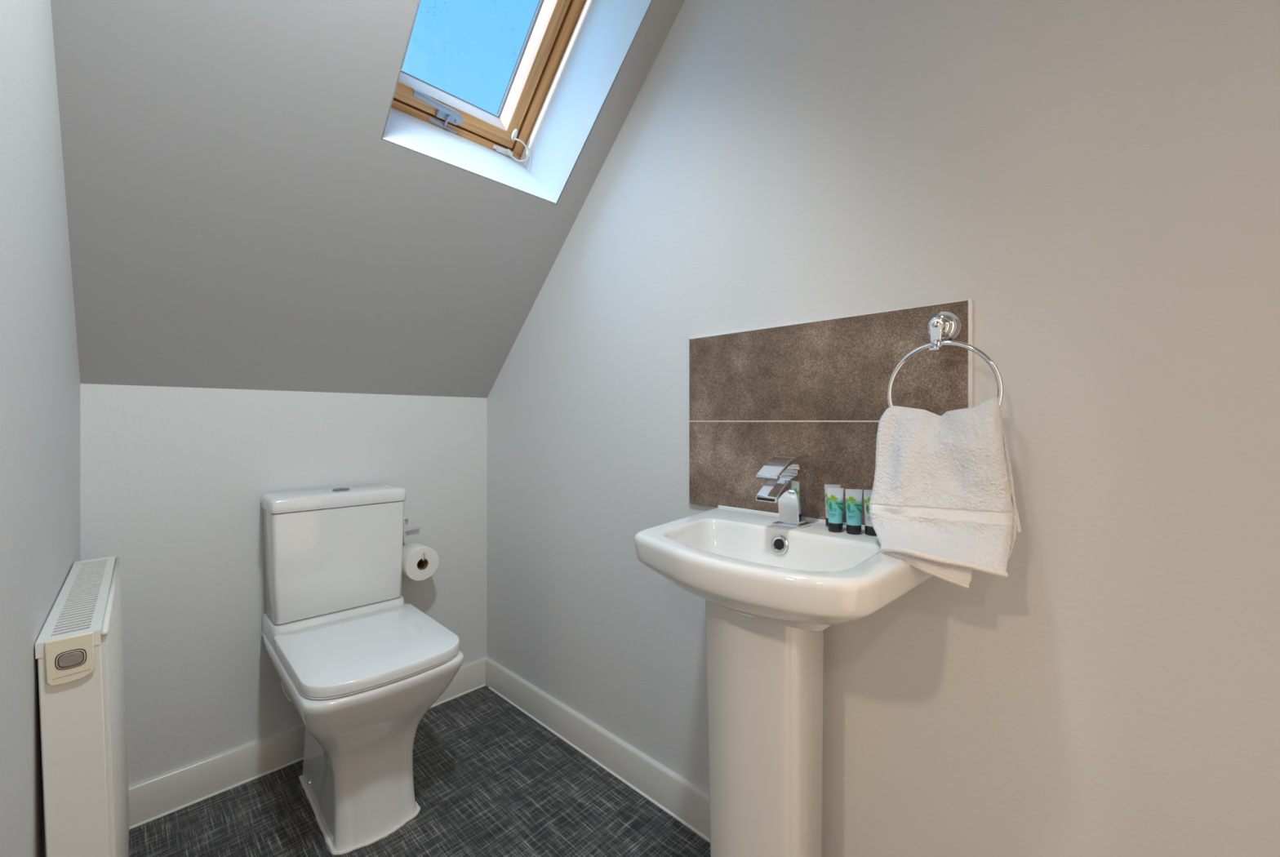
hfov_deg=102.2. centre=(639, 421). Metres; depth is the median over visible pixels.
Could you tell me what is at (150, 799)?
baseboard
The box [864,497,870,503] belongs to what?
print
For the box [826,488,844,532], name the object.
toiletry tube
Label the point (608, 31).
window reveal
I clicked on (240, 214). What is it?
ceiling
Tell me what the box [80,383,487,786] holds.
wall
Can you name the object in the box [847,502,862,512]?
print
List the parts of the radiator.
panel, badge plate, panel, rail, panel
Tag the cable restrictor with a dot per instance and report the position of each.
(498, 148)
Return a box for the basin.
[634,505,933,856]
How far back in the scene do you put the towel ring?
0.89 m
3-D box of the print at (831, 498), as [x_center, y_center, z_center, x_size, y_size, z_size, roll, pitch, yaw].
[0.367,0.146,0.983,0.019,0.013,0.002,0,0,20]
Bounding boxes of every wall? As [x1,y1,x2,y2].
[0,0,79,856]
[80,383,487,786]
[487,0,1279,856]
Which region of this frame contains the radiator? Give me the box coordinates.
[35,555,129,856]
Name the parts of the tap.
spout, lever, plate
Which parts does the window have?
handle, strike plate, mounting plate, sash, frame, sash, frame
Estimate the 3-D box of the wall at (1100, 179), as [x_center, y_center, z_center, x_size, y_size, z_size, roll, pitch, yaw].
[0.277,-0.160,1.268,2.565,2.400,0.100,0,0,44]
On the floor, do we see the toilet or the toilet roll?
the toilet
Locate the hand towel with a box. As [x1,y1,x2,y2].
[869,395,1021,588]
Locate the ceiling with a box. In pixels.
[50,0,684,398]
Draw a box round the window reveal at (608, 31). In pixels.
[381,0,652,204]
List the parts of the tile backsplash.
edge trim, edge trim, edge trim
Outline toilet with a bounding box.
[261,484,463,855]
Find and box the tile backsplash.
[688,298,973,524]
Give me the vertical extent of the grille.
0.020 m
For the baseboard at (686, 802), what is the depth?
1.53 m
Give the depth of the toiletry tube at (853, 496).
0.96 m
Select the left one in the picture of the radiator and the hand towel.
the radiator
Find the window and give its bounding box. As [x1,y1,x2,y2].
[391,0,594,165]
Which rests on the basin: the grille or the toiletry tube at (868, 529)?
the toiletry tube at (868, 529)
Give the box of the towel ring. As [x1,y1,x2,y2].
[886,311,1004,408]
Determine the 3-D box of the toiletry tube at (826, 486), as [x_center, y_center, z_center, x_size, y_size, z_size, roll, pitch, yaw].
[0.384,0.168,1.031,0.026,0.083,0.026,0,0,-25]
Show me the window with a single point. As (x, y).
(557, 28)
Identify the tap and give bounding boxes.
[755,453,811,529]
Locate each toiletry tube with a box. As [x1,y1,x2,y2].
[824,484,840,526]
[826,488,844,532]
[844,488,862,534]
[863,489,876,536]
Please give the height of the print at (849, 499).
0.013 m
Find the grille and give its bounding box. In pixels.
[35,555,115,658]
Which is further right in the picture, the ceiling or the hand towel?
the hand towel
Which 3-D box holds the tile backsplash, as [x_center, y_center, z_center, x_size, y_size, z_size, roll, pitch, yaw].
[0.354,-0.001,1.117,0.627,0.423,0.010,0,0,44]
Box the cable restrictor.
[492,128,530,170]
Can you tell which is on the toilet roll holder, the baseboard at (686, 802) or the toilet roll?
the toilet roll
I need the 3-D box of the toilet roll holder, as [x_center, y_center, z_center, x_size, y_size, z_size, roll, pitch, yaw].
[-0.770,0.407,1.789,0.134,0.134,0.059,0,0,44]
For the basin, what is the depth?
0.91 m
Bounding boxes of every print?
[827,494,837,502]
[828,502,843,511]
[845,495,856,503]
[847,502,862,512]
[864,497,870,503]
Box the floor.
[128,685,710,856]
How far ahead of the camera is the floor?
1.39 m
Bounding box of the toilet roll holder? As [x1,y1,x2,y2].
[402,517,425,560]
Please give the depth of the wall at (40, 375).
0.68 m
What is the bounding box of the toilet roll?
[401,542,439,581]
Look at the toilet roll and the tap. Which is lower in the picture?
the toilet roll
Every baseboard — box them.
[128,656,488,830]
[485,657,710,842]

